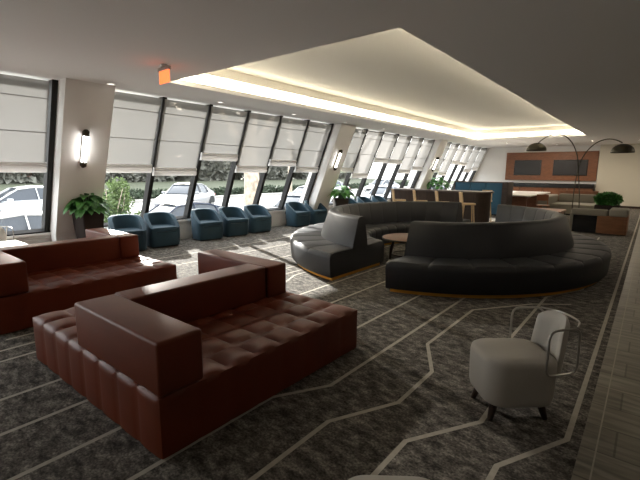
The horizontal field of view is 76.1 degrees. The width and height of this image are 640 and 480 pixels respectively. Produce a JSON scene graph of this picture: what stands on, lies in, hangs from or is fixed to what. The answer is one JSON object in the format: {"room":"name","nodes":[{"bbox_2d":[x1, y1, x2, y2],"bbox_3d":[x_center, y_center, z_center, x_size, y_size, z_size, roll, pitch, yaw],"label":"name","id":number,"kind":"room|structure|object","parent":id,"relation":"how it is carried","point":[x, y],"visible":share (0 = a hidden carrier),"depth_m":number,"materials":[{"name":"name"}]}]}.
{"room":"lounge","nodes":[
{"label":"lounge","id":0,"kind":"room"},
{"bbox_2d":[7,201,390,243],"bbox_3d":[-0.659,-0.784,13.093,0.425,0.420,29.500,8,12,38],"label":"wall","id":1,"kind":"structure","parent":0,"point":[278,218],"depth_m":9.69,"materials":[{"name":"white paint"}]},
{"bbox_2d":[5,79,57,235],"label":"window","id":2,"kind":"structure","parent":1,"relation":"in","point":[53,84],"depth_m":6.94,"materials":[{"name":"black metal"}]},
{"bbox_2d":[0,74,48,172],"bbox_3d":[-4.732,-1.735,6.233,0.596,1.398,1.015,8,12,38],"label":"blind","id":3,"kind":"object","parent":2,"relation":"attached to","point":[23,101],"visible":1,"depth_m":6.34,"materials":[{"name":"fabric"}]},
{"bbox_2d":[50,78,115,240],"bbox_3d":[-4.338,-1.147,7.320,1.749,2.984,0.750,8,12,38],"label":"column","id":4,"kind":"structure","parent":1,"relation":"attached to","point":[81,105],"depth_m":6.92,"materials":[{"name":"white paint"}]},
{"bbox_2d":[80,129,89,167],"bbox_3d":[-3.963,-1.530,6.881,0.343,0.628,0.110,8,12,38],"label":"wall lamp","id":5,"kind":"object","parent":4,"relation":"attached to","point":[85,132],"visible":1,"depth_m":6.88,"materials":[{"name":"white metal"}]},
{"bbox_2d":[7,199,390,238],"bbox_3d":[-0.671,-1.018,13.065,0.490,0.050,29.500,8,12,38],"label":"trim","id":6,"kind":"structure","parent":1,"relation":"on","point":[182,220],"depth_m":7.37,"materials":[{"name":"white paint"}]},
{"bbox_2d":[104,97,333,226],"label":"window","id":7,"kind":"structure","parent":1,"relation":"in","point":[149,179],"depth_m":9.83,"materials":[{"name":"black metal"}]},
{"bbox_2d":[106,91,160,172],"bbox_3d":[-3.550,-1.968,7.681,0.596,1.398,0.991,8,12,38],"label":"blind","id":8,"kind":"object","parent":7,"relation":"attached to","point":[134,124],"visible":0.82,"depth_m":7.68,"materials":[{"name":"fabric"}]},
{"bbox_2d":[152,99,207,175],"bbox_3d":[-2.899,-2.071,8.504,0.621,1.456,1.015,8,12,38],"label":"blind","id":9,"kind":"object","parent":7,"relation":"attached to","point":[183,123],"visible":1,"depth_m":8.46,"materials":[{"name":"fabric"}]},
{"bbox_2d":[200,106,246,160],"bbox_3d":[-2.174,-2.362,9.252,0.479,1.118,1.015,8,12,38],"label":"blind","id":10,"kind":"object","parent":7,"relation":"attached to","point":[225,127],"visible":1,"depth_m":9.21,"materials":[{"name":"fabric"}]},
{"bbox_2d":[234,112,279,172],"bbox_3d":[-1.550,-2.368,10.129,0.592,1.387,1.015,8,12,38],"label":"blind","id":11,"kind":"object","parent":7,"relation":"attached to","point":[260,132],"visible":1,"depth_m":10.09,"materials":[{"name":"fabric"}]},
{"bbox_2d":[268,117,307,165],"bbox_3d":[-0.851,-2.584,10.911,0.517,1.208,1.015,8,12,38],"label":"blind","id":12,"kind":"object","parent":7,"relation":"attached to","point":[290,135],"visible":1,"depth_m":10.87,"materials":[{"name":"fabric"}]},
{"bbox_2d":[294,121,330,172],"bbox_3d":[-0.210,-2.637,11.766,0.587,1.376,1.015,8,12,38],"label":"blind","id":13,"kind":"object","parent":7,"relation":"attached to","point":[316,136],"visible":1,"depth_m":11.73,"materials":[{"name":"fabric"}]},
{"bbox_2d":[299,123,356,212],"bbox_3d":[0.179,-2.038,12.857,1.749,2.984,0.750,8,12,38],"label":"pillar","id":14,"kind":"structure","parent":1,"relation":"attached to","point":[341,135],"depth_m":12.52,"materials":[{"name":"white paint"}]},
{"bbox_2d":[333,150,342,170],"bbox_3d":[0.542,-2.419,12.402,0.343,0.628,0.110,8,12,38],"label":"wall lamp","id":15,"kind":"object","parent":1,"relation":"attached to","point":[339,151],"visible":1,"depth_m":12.40,"materials":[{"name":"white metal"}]},
{"bbox_2d":[329,129,434,204],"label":"window","id":16,"kind":"structure","parent":1,"relation":"in","point":[347,179],"depth_m":15.81,"materials":[{"name":"black metal"}]},
{"bbox_2d":[340,128,365,172],"bbox_3d":[0.971,-2.870,13.214,0.587,1.376,0.992,8,12,38],"label":"blind","id":17,"kind":"object","parent":16,"relation":"attached to","point":[357,139],"visible":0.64,"depth_m":13.31,"materials":[{"name":"fabric"}]},
{"bbox_2d":[350,130,382,177],"bbox_3d":[1.601,-2.911,14.065,0.667,1.566,1.015,8,12,38],"label":"blind","id":18,"kind":"object","parent":16,"relation":"attached to","point":[372,139],"visible":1,"depth_m":14.03,"materials":[{"name":"fabric"}]},
{"bbox_2d":[372,133,397,162],"bbox_3d":[2.362,-3.300,14.769,0.437,1.018,1.015,8,12,38],"label":"blind","id":19,"kind":"object","parent":16,"relation":"attached to","point":[387,143],"visible":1,"depth_m":14.73,"materials":[{"name":"fabric"}]},
{"bbox_2d":[387,135,410,163],"bbox_3d":[3.027,-3.422,15.593,0.446,1.040,1.015,8,12,38],"label":"blind","id":20,"kind":"object","parent":16,"relation":"attached to","point":[401,145],"visible":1,"depth_m":15.56,"materials":[{"name":"fabric"}]},
{"bbox_2d":[397,137,422,173],"bbox_3d":[3.634,-3.380,16.492,0.602,1.410,1.015,8,12,38],"label":"blind","id":21,"kind":"object","parent":16,"relation":"attached to","point":[408,160],"visible":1,"depth_m":16.45,"materials":[{"name":"fabric"}]},
{"bbox_2d":[411,139,433,170],"bbox_3d":[4.325,-3.575,17.283,0.545,1.276,1.015,8,12,38],"label":"blind","id":22,"kind":"object","parent":16,"relation":"attached to","point":[425,148],"visible":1,"depth_m":17.25,"materials":[{"name":"fabric"}]},
{"bbox_2d":[407,139,447,188],"bbox_3d":[4.697,-2.930,18.394,1.749,2.984,0.750,8,12,38],"label":"column","id":23,"kind":"structure","parent":1,"relation":"attached to","point":[438,147],"depth_m":17.96,"materials":[{"name":"white paint"}]},
{"bbox_2d":[428,142,487,189],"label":"window","id":24,"kind":"structure","parent":1,"relation":"in","point":[455,166],"depth_m":21.61,"materials":[{"name":"black metal"}]},
{"bbox_2d":[435,143,450,171],"bbox_3d":[5.495,-3.777,18.744,0.573,1.342,0.993,8,12,38],"label":"blind","id":25,"kind":"object","parent":24,"relation":"attached to","point":[448,144],"visible":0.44,"depth_m":18.95,"materials":[{"name":"fabric"}]},
{"bbox_2d":[436,143,458,175],"bbox_3d":[6.130,-3.834,19.589,0.639,1.499,1.015,8,12,38],"label":"blind","id":26,"kind":"object","parent":24,"relation":"attached to","point":[453,148],"visible":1,"depth_m":19.56,"materials":[{"name":"fabric"}]},
{"bbox_2d":[451,144,466,164],"bbox_3d":[6.893,-4.229,20.290,0.403,0.939,1.015,8,12,38],"label":"blind","id":27,"kind":"object","parent":24,"relation":"attached to","point":[462,148],"visible":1,"depth_m":20.26,"materials":[{"name":"fabric"}]},
{"bbox_2d":[458,146,473,165],"bbox_3d":[7.553,-4.334,21.122,0.427,0.996,1.015,8,12,38],"label":"blind","id":28,"kind":"object","parent":24,"relation":"attached to","point":[468,151],"visible":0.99,"depth_m":21.09,"materials":[{"name":"fabric"}]},
{"bbox_2d":[463,147,480,171],"bbox_3d":[8.165,-4.309,22.013,0.568,1.331,1.015,8,12,38],"label":"blind","id":29,"kind":"object","parent":24,"relation":"attached to","point":[476,150],"visible":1,"depth_m":21.98,"materials":[{"name":"fabric"}]},
{"bbox_2d":[471,148,486,170],"bbox_3d":[8.853,-4.493,22.809,0.521,1.219,1.015,8,12,38],"label":"blind","id":30,"kind":"object","parent":24,"relation":"attached to","point":[480,156],"visible":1,"depth_m":22.79,"materials":[{"name":"fabric"}]},
{"bbox_2d":[0,208,639,479],"bbox_3d":[5.559,0.354,8.203,16.400,0.121,29.500,8,12,38],"label":"floor","id":31,"kind":"structure","parent":0,"point":[399,402],"depth_m":2.80,"materials":[{"name":"carpet"}]},
{"bbox_2d":[0,226,14,241],"bbox_3d":[-5.193,0.137,6.600,0.623,0.685,0.470,8,12,38],"label":"lounge chair","id":32,"kind":"object","parent":31,"relation":"on","point":[3,237],"visible":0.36,"depth_m":6.76,"materials":[{"name":"beige fabric"}]},
{"bbox_2d":[0,240,25,246],"bbox_3d":[-4.764,0.322,6.046,0.660,0.500,0.660,8,12,38],"label":"side table","id":33,"kind":"object","parent":31,"relation":"on","point":[12,242],"visible":0.21,"depth_m":6.14,"materials":[{"name":"white laminate"}]},
{"bbox_2d":[63,193,112,238],"bbox_3d":[-4.210,-0.262,7.451,0.900,1.197,0.899,6,11,31],"label":"potted plant","id":34,"kind":"object","parent":31,"relation":"on","point":[88,214],"visible":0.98,"depth_m":7.23,"materials":[{"name":"green plant"}]},
{"bbox_2d":[0,228,176,334],"bbox_3d":[-3.279,0.360,5.276,2.026,0.700,1.954,8,12,38],"label":"sofa","id":35,"kind":"object","parent":31,"relation":"on","point":[36,279],"visible":0.94,"depth_m":4.83,"materials":[{"name":"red leather"}]},
{"bbox_2d":[108,214,146,250],"bbox_3d":[-3.888,-0.143,8.234,0.651,0.708,0.614,-7,12,-37],"label":"tub chair","id":36,"kind":"object","parent":31,"relation":"on","point":[128,223],"visible":0.55,"depth_m":8.25,"materials":[{"name":"teal fabric"}]},
{"bbox_2d":[115,228,142,234],"bbox_3d":[-3.868,-0.164,8.204,0.498,0.095,0.549,-7,12,-37],"label":"seat cushion","id":37,"kind":"object","parent":36,"relation":"on","point":[138,231],"depth_m":8.10,"materials":[{"name":"teal fabric"}]},
{"bbox_2d":[143,212,179,247],"bbox_3d":[-3.431,-0.235,8.809,0.651,0.708,0.614,-8,13,-41],"label":"tub chair","id":38,"kind":"object","parent":31,"relation":"on","point":[163,228],"visible":0.91,"depth_m":8.68,"materials":[{"name":"teal fabric"}]},
{"bbox_2d":[152,224,176,231],"bbox_3d":[-3.410,-0.257,8.781,0.498,0.095,0.549,-8,13,-41],"label":"seat cushion","id":39,"kind":"object","parent":38,"relation":"on","point":[155,227],"depth_m":8.66,"materials":[{"name":"teal fabric"}]},
{"bbox_2d":[32,249,356,458],"bbox_3d":[-1.041,0.661,3.577,2.026,0.700,1.954,8,12,38],"label":"sofa","id":40,"kind":"object","parent":31,"relation":"on","point":[171,363],"visible":1,"depth_m":2.84,"materials":[{"name":"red leather"}]},
{"bbox_2d":[191,208,222,240],"bbox_3d":[-2.711,-0.380,9.707,0.651,0.708,0.614,-8,13,-41],"label":"tub chair","id":41,"kind":"object","parent":31,"relation":"on","point":[206,223],"visible":1,"depth_m":9.56,"materials":[{"name":"teal fabric"}]},
{"bbox_2d":[199,220,220,226],"bbox_3d":[-2.690,-0.402,9.679,0.498,0.095,0.549,-8,13,-41],"label":"seat cushion","id":42,"kind":"object","parent":41,"relation":"on","point":[202,223],"depth_m":9.52,"materials":[{"name":"teal fabric"}]},
{"bbox_2d":[218,206,248,236],"bbox_3d":[-2.216,-0.478,10.315,0.651,0.708,0.614,-8,13,-41],"label":"tub chair","id":43,"kind":"object","parent":31,"relation":"on","point":[235,220],"visible":0.88,"depth_m":10.18,"materials":[{"name":"teal fabric"}]},
{"bbox_2d":[227,217,246,223],"bbox_3d":[-2.194,-0.499,10.286,0.498,0.095,0.549,-8,13,-41],"label":"seat cushion","id":44,"kind":"object","parent":43,"relation":"on","point":[230,220],"depth_m":10.14,"materials":[{"name":"teal fabric"}]},
{"bbox_2d":[244,204,271,232],"bbox_3d":[-1.708,-0.578,10.938,0.651,0.708,0.614,-8,13,-42],"label":"tub chair","id":45,"kind":"object","parent":31,"relation":"on","point":[260,218],"visible":0.81,"depth_m":10.79,"materials":[{"name":"teal fabric"}]},
{"bbox_2d":[253,215,269,220],"bbox_3d":[-1.685,-0.600,10.910,0.498,0.095,0.549,-8,13,-42],"label":"seat cushion","id":46,"kind":"object","parent":45,"relation":"on","point":[255,217],"depth_m":10.73,"materials":[{"name":"teal fabric"}]},
{"bbox_2d":[285,201,309,226],"bbox_3d":[-0.699,-0.780,12.189,0.614,0.708,0.651,9,13,42],"label":"tub chair","id":47,"kind":"object","parent":31,"relation":"on","point":[297,213],"visible":1,"depth_m":12.01,"materials":[{"name":"teal fabric"}]},
{"bbox_2d":[285,211,308,215],"bbox_3d":[-0.675,-0.801,12.163,0.549,0.095,0.498,9,13,42],"label":"seat cushion","id":48,"kind":"object","parent":47,"relation":"on","point":[297,213],"depth_m":12.00,"materials":[{"name":"teal fabric"}]},
{"bbox_2d":[304,200,326,224],"bbox_3d":[-0.185,-0.881,12.820,0.614,0.708,0.651,9,13,42],"label":"tub chair","id":49,"kind":"object","parent":31,"relation":"on","point":[318,215],"visible":0.56,"depth_m":12.59,"materials":[{"name":"teal fabric"}]},
{"bbox_2d":[314,209,325,213],"bbox_3d":[-0.161,-0.903,12.794,0.549,0.095,0.498,9,13,42],"label":"seat cushion","id":50,"kind":"object","parent":49,"relation":"on","point":[316,211],"depth_m":12.62,"materials":[{"name":"teal fabric"}]},
{"bbox_2d":[327,184,355,206],"bbox_3d":[0.687,-1.196,13.268,1.002,1.195,0.996,2,10,9],"label":"potted plant","id":51,"kind":"object","parent":31,"relation":"on","point":[340,194],"visible":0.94,"depth_m":13.04,"materials":[{"name":"green plant"}]},
{"bbox_2d":[357,196,372,202],"bbox_3d":[1.666,-1.246,15.088,0.614,0.708,0.651,8,12,38],"label":"tub chair","id":52,"kind":"object","parent":31,"relation":"on","point":[362,199],"visible":0.23,"depth_m":15.24,"materials":[{"name":"teal fabric"}]},
{"bbox_2d":[371,195,387,201],"bbox_3d":[2.293,-1.370,15.857,0.614,0.708,0.651,8,12,38],"label":"tub chair","id":53,"kind":"object","parent":31,"relation":"on","point":[376,198],"visible":0.3,"depth_m":15.99,"materials":[{"name":"teal fabric"}]},
{"bbox_2d":[290,201,470,280],"bbox_3d":[1.075,-0.325,8.955,2.400,0.904,5.956,8,12,38],"label":"curved sofa","id":54,"kind":"object","parent":31,"relation":"on","point":[349,241],"visible":0.87,"depth_m":7.07,"materials":[{"name":"grey leather"}]},
{"bbox_2d":[348,475,428,479],"bbox_3d":[0.267,1.060,1.332,0.470,0.685,0.623,1,9,2],"label":"lounge chair","id":55,"kind":"object","parent":31,"relation":"on","point":[360,477],"visible":1,"depth_m":1.59,"materials":[{"name":"beige fabric"}]},
{"bbox_2d":[382,233,407,258],"bbox_3d":[1.655,0.153,7.584,1.008,0.424,1.008,8,12,38],"label":"coffee table","id":56,"kind":"object","parent":31,"relation":"on","point":[395,237],"visible":0.39,"depth_m":7.58,"materials":[{"name":"brown wood"}]},
{"bbox_2d":[391,189,405,201],"bbox_3d":[2.410,-1.010,12.587,0.457,1.082,0.410,2,10,11],"label":"bar stool","id":57,"kind":"object","parent":31,"relation":"on","point":[393,193],"visible":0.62,"depth_m":12.41,"materials":[{"name":"brown wood"}]},
{"bbox_2d":[413,190,426,200],"bbox_3d":[2.956,-0.931,12.140,0.457,1.082,0.410,2,10,11],"label":"bar stool","id":58,"kind":"object","parent":31,"relation":"on","point":[414,191],"visible":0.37,"depth_m":12.01,"materials":[{"name":"brown wood"}]},
{"bbox_2d":[427,177,450,188],"bbox_3d":[5.319,-2.202,18.842,1.492,1.410,1.446,5,10,25],"label":"potted plant","id":59,"kind":"object","parent":31,"relation":"on","point":[441,179],"visible":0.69,"depth_m":18.50,"materials":[{"name":"green plant"}]},
{"bbox_2d":[389,188,493,221],"bbox_3d":[3.693,-1.005,12.627,3.130,1.075,0.760,8,12,38],"label":"countertop","id":60,"kind":"structure","parent":31,"relation":"on","point":[482,199],"depth_m":11.82,"materials":[{"name":"brown wood"}]},
{"bbox_2d":[389,188,493,192],"bbox_3d":[3.697,-1.516,12.542,3.130,0.040,0.760,8,12,38],"label":"countertop","id":61,"kind":"structure","parent":60,"relation":"on","point":[406,189],"depth_m":12.25,"materials":[{"name":"brown"}]},
{"bbox_2d":[435,191,448,201],"bbox_3d":[3.489,-0.852,11.693,0.457,1.082,0.410,2,10,11],"label":"bar stool","id":62,"kind":"object","parent":31,"relation":"on","point":[436,192],"visible":0.34,"depth_m":11.56,"materials":[{"name":"brown wood"}]},
{"bbox_2d":[459,192,475,221],"bbox_3d":[4.021,-0.773,11.245,0.457,1.082,0.410,2,10,11],"label":"bar stool","id":63,"kind":"object","parent":31,"relation":"on","point":[460,193],"visible":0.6,"depth_m":11.09,"materials":[{"name":"brown wood"}]},
{"bbox_2d":[454,181,513,215],"bbox_3d":[6.316,-1.640,15.952,2.030,1.270,0.740,8,12,38],"label":"screen","id":64,"kind":"object","parent":31,"relation":"on","point":[503,191],"visible":0.48,"depth_m":15.38,"materials":[{"name":"blue fabric"}]},
{"bbox_2d":[455,183,469,189],"bbox_3d":[5.606,-1.793,16.107,0.578,0.910,0.045,8,12,38],"label":"cushion","id":65,"kind":"object","parent":64,"relation":"on","point":[458,186],"depth_m":16.04,"materials":[{"name":"blue fabric"}]},
{"bbox_2d":[470,183,485,190],"bbox_3d":[6.065,-1.728,15.742,0.578,0.910,0.045,8,12,38],"label":"cushion","id":66,"kind":"object","parent":64,"relation":"on","point":[473,186],"depth_m":15.67,"materials":[{"name":"blue fabric"}]},
{"bbox_2d":[385,204,610,297],"bbox_3d":[3.583,0.027,6.966,2.280,0.904,5.813,8,12,38],"label":"curved sofa","id":67,"kind":"object","parent":31,"relation":"on","point":[526,251],"visible":1,"depth_m":5.66,"materials":[{"name":"grey leather"}]},
{"bbox_2d":[469,306,580,420],"bbox_3d":[1.373,0.827,2.774,0.623,0.685,0.470,0,9,-2],"label":"lounge chair","id":68,"kind":"object","parent":31,"relation":"on","point":[509,372],"visible":1,"depth_m":2.62,"materials":[{"name":"beige fabric"}]},
{"bbox_2d":[512,191,550,207],"bbox_3d":[8.578,-1.700,17.959,2.000,0.760,4.000,8,12,38],"label":"table","id":69,"kind":"object","parent":31,"relation":"on","point":[519,198],"visible":0.47,"depth_m":17.04,"materials":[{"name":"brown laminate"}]},
{"bbox_2d":[536,195,549,207],"bbox_3d":[8.221,-1.252,15.084,0.410,0.822,0.450,4,10,19],"label":"chair","id":70,"kind":"object","parent":31,"relation":"on","point":[539,197],"visible":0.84,"depth_m":15.20,"materials":[{"name":"orange wood"}]},
{"bbox_2d":[526,133,579,207],"bbox_3d":[6.877,-1.709,11.932,1.715,2.740,0.540,8,12,38],"label":"arc floor lamp","id":71,"kind":"object","parent":31,"relation":"on","point":[538,146],"visible":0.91,"depth_m":11.90,"materials":[{"name":"brown metal"}]},
{"bbox_2d":[541,208,565,213],"bbox_3d":[7.171,-0.754,13.147,1.100,0.460,1.200,8,12,38],"label":"coffee table","id":72,"kind":"object","parent":31,"relation":"on","point":[562,211],"visible":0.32,"depth_m":13.09,"materials":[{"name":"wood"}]},
{"bbox_2d":[513,182,595,200],"bbox_3d":[11.742,-2.436,21.477,4.420,1.100,0.620,8,12,38],"label":"countertop","id":73,"kind":"structure","parent":31,"relation":"on","point":[554,188],"depth_m":20.99,"materials":[{"name":"white stone"}]},
{"bbox_2d":[513,182,595,188],"bbox_3d":[11.745,-2.870,21.404,4.420,0.220,0.620,8,12,38],"label":"countertop","id":74,"kind":"structure","parent":73,"relation":"on","point":[516,184],"depth_m":20.86,"materials":[{"name":"black"}]},
{"bbox_2d":[536,190,598,214],"bbox_3d":[10.046,-1.500,16.404,2.050,0.900,2.400,8,12,38],"label":"sofa","id":75,"kind":"object","parent":31,"relation":"on","point":[565,197],"visible":0.63,"depth_m":16.73,"materials":[{"name":"brown fabric"}]},
{"bbox_2d":[559,193,595,202],"bbox_3d":[10.739,-1.749,17.080,1.300,0.340,0.270,8,12,38],"label":"cushion","id":76,"kind":"object","parent":75,"relation":"on","point":[563,197],"depth_m":16.97,"materials":[{"name":"brown fabric"}]},
{"bbox_2d":[571,169,577,209],"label":"arc floor lamp","id":77,"kind":"object","parent":31,"relation":"on","point":[577,169],"depth_m":12.22,"materials":[{"name":"brown metal"}]},
{"bbox_2d":[569,207,629,234],"bbox_3d":[7.737,-0.571,11.336,1.300,0.665,0.920,8,12,38],"label":"sectional sofa","id":78,"kind":"object","parent":31,"relation":"on","point":[581,219],"visible":0.98,"depth_m":10.97,"materials":[{"name":"brown wood"}]},
{"bbox_2d":[571,208,608,215],"bbox_3d":[7.375,-0.766,11.184,0.840,0.175,0.280,8,12,38],"label":"cushion","id":79,"kind":"object","parent":78,"relation":"on","point":[575,211],"depth_m":11.09,"materials":[{"name":"brown fabric"}]},
{"bbox_2d":[609,207,629,216],"bbox_3d":[8.050,-0.744,10.988,0.420,0.205,0.820,8,12,38],"label":"cushion","id":80,"kind":"object","parent":78,"relation":"on","point":[613,212],"depth_m":10.70,"materials":[{"name":"brown fabric"}]},
{"bbox_2d":[579,139,634,165],"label":"arc floor lamp","id":81,"kind":"object","parent":31,"relation":"on","point":[623,148],"depth_m":10.80,"materials":[{"name":"brown metal"}]},
{"bbox_2d":[593,191,623,215],"bbox_3d":[8.408,-0.878,11.984,0.761,1.107,0.621,8,12,38],"label":"potted plant","id":82,"kind":"object","parent":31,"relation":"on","point":[605,200],"visible":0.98,"depth_m":11.80,"materials":[{"name":"green plant"}]},
{"bbox_2d":[0,0,639,147],"bbox_3d":[5.973,-2.825,7.353,15.400,0.470,29.500,8,12,38],"label":"ceiling","id":83,"kind":"structure","parent":0,"point":[477,73],"depth_m":5.32,"materials":[{"name":"white paint"}]},
{"bbox_2d":[157,64,170,84],"bbox_3d":[-2.073,-2.211,5.446,0.280,0.235,0.100,9,13,41],"label":"exit sign","id":84,"kind":"object","parent":83,"relation":"hanging from","point":[164,71],"visible":1,"depth_m":5.42,"materials":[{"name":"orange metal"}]},
{"bbox_2d":[466,145,600,190],"bbox_3d":[14.987,-3.019,19.249,16.100,3.034,0.150,8,12,38],"label":"wall","id":85,"kind":"structure","parent":0,"point":[492,168],"depth_m":22.86,"materials":[{"name":"white paint"}]},
{"bbox_2d":[505,151,599,180],"bbox_3d":[11.975,-3.852,21.374,4.240,1.470,0.135,8,12,38],"label":"wall panel","id":86,"kind":"object","parent":85,"relation":"attached to","point":[548,166],"visible":1,"depth_m":21.25,"materials":[{"name":"orange wood"}]},
{"bbox_2d":[595,144,639,206],"bbox_3d":[17.367,-2.615,17.092,9.640,2.984,0.280,8,12,38],"label":"wall","id":87,"kind":"structure","parent":0,"point":[619,173],"depth_m":19.38,"materials":[{"name":"beige paint"}]},
{"bbox_2d":[620,206,639,208],"bbox_3d":[17.262,-1.174,17.215,9.640,0.100,0.020,8,12,38],"label":"baseboard","id":88,"kind":"structure","parent":87,"relation":"attached to","point":[632,207],"depth_m":19.27,"materials":[{"name":"brown wood"}]},
{"label":"outside","id":89,"kind":"structure","parent":0,"visible":0},
{"bbox_2d":[0,178,465,199],"bbox_3d":[-27.744,-9.169,66.681,72.400,0.280,150.000,8,12,38],"label":"verge","id":90,"kind":"structure","parent":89,"point":[237,183],"depth_m":64.30,"materials":[{"name":"green plant"}]},
{"bbox_2d":[0,172,43,183],"bbox_3d":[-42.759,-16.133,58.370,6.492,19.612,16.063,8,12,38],"label":"hedge","id":91,"kind":"object","parent":90,"relation":"on","point":[5,178],"visible":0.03,"depth_m":57.48,"materials":[{"name":"green plant"}]},
{"bbox_2d":[105,173,176,181],"bbox_3d":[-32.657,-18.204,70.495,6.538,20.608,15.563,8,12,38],"label":"hedge","id":92,"kind":"object","parent":90,"relation":"on","point":[130,177],"visible":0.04,"depth_m":70.38,"materials":[{"name":"green plant"}]},
{"bbox_2d":[180,160,231,180],"bbox_3d":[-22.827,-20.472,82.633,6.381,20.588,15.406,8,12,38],"label":"hedge","id":93,"kind":"object","parent":90,"relation":"on","point":[209,170],"visible":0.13,"depth_m":82.68,"materials":[{"name":"green plant"}]},
{"bbox_2d":[230,163,242,179],"bbox_3d":[-23.299,-21.965,93.615,6.063,19.882,16.504,8,12,38],"label":"leafy tree","id":94,"kind":"object","parent":90,"relation":"on","point":[238,176],"visible":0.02,"depth_m":97.40,"materials":[{"name":"green plant"}]},
{"bbox_2d":[104,181,408,199],"bbox_3d":[-8.249,-4.183,35.198,2.503,1.098,76.934,8,12,38],"label":"hedge","id":95,"kind":"object","parent":90,"relation":"on","point":[136,194],"visible":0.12,"depth_m":35.60,"materials":[{"name":"green plant"}]},
{"bbox_2d":[240,166,287,179],"bbox_3d":[-12.534,-21.843,94.995,6.118,19.845,16.145,8,12,38],"label":"leafy tree","id":96,"kind":"object","parent":90,"relation":"on","point":[274,172],"visible":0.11,"depth_m":96.08,"materials":[{"name":"green plant"}]},
{"bbox_2d":[295,172,308,178],"bbox_3d":[-2.631,-24.344,107.312,6.693,20.694,15.848,8,12,38],"label":"leafy tree","id":97,"kind":"object","parent":90,"relation":"on","point":[298,175],"visible":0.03,"depth_m":106.42,"materials":[{"name":"green plant"}]},
{"bbox_2d":[338,167,358,178],"bbox_3d":[7.412,-26.167,119.748,6.702,20.511,15.397,8,12,38],"label":"leafy tree","id":98,"kind":"object","parent":90,"relation":"on","point":[341,175],"visible":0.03,"depth_m":117.30,"materials":[{"name":"green plant"}]},
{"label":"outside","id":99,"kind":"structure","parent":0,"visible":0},
{"bbox_2d":[111,185,452,215],"bbox_3d":[-0.077,-2.380,28.943,17.600,0.550,95.000,8,12,38],"label":"street","id":100,"kind":"structure","parent":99,"point":[265,201],"depth_m":28.57,"materials":[{"name":"grey asphalt"}]},
{"bbox_2d":[0,210,41,230],"bbox_3d":[-7.741,0.016,10.318,2.040,1.510,4.610,9,12,40],"label":"car","id":101,"kind":"object","parent":100,"relation":"on","point":[16,219],"visible":0.06,"depth_m":9.93,"materials":[{"name":"grey paint"}]},
{"bbox_2d":[0,185,42,211],"bbox_3d":[-11.964,-1.470,16.710,2.040,1.510,4.610,8,12,38],"label":"car","id":102,"kind":"object","parent":100,"relation":"on","point":[29,197],"visible":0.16,"depth_m":16.02,"materials":[{"name":"grey paint"}]},
{"bbox_2d":[103,176,140,222],"bbox_3d":[-7.450,-1.210,15.068,1.388,2.221,2.206,8,12,38],"label":"shrub","id":103,"kind":"object","parent":100,"relation":"on","point":[117,204],"visible":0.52,"depth_m":14.84,"materials":[{"name":"green plant"}]},
{"bbox_2d":[153,182,215,206],"bbox_3d":[-7.370,-2.425,22.633,2.040,1.510,4.610,2,10,7],"label":"car","id":104,"kind":"object","parent":100,"relation":"on","point":[177,191],"visible":0.48,"depth_m":21.86,"materials":[{"name":"grey paint"}]},
{"bbox_2d":[149,201,220,215],"bbox_3d":[-4.808,-0.589,14.070,2.040,1.510,4.610,8,12,38],"label":"car","id":105,"kind":"object","parent":100,"relation":"on","point":[176,208],"visible":0.06,"depth_m":13.69,"materials":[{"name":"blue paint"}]},
{"bbox_2d":[243,173,259,209],"bbox_3d":[-3.568,-4.285,19.785,3.771,6.774,3.342,8,12,38],"label":"street tree","id":106,"kind":"object","parent":100,"relation":"on","point":[251,180],"visible":0.08,"depth_m":19.88,"materials":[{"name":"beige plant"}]},
{"bbox_2d":[130,184,452,202],"bbox_3d":[-7.122,-3.640,34.489,0.700,0.300,95.000,8,12,38],"label":"kerb","id":107,"kind":"object","parent":100,"relation":"on","point":[262,194],"visible":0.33,"depth_m":34.53,"materials":[{"name":"grey concrete"}]},
{"bbox_2d":[269,193,332,207],"bbox_3d":[-0.992,-1.472,19.529,2.040,1.510,4.610,7,11,33],"label":"car","id":108,"kind":"object","parent":100,"relation":"on","point":[293,196],"visible":0.08,"depth_m":18.97,"materials":[{"name":"grey paint"}]},
{"bbox_2d":[276,186,337,201],"bbox_3d":[-0.644,-2.639,25.430,2.040,1.510,4.610,8,12,38],"label":"car","id":109,"kind":"object","parent":100,"relation":"on","point":[299,189],"visible":0.06,"depth_m":25.05,"materials":[{"name":"grey paint"}]},
{"bbox_2d":[363,185,397,197],"bbox_3d":[4.601,-3.181,29.518,2.040,1.510,4.610,8,12,38],"label":"car","id":110,"kind":"object","parent":100,"relation":"on","point":[381,190],"visible":0.16,"depth_m":28.72,"materials":[{"name":"grey paint"}]},
{"bbox_2d":[363,179,399,193],"bbox_3d":[6.204,-5.369,40.864,2.040,1.510,4.610,8,12,38],"label":"car","id":111,"kind":"object","parent":100,"relation":"on","point":[367,188],"visible":0.4,"depth_m":40.05,"materials":[{"name":"grey paint"}]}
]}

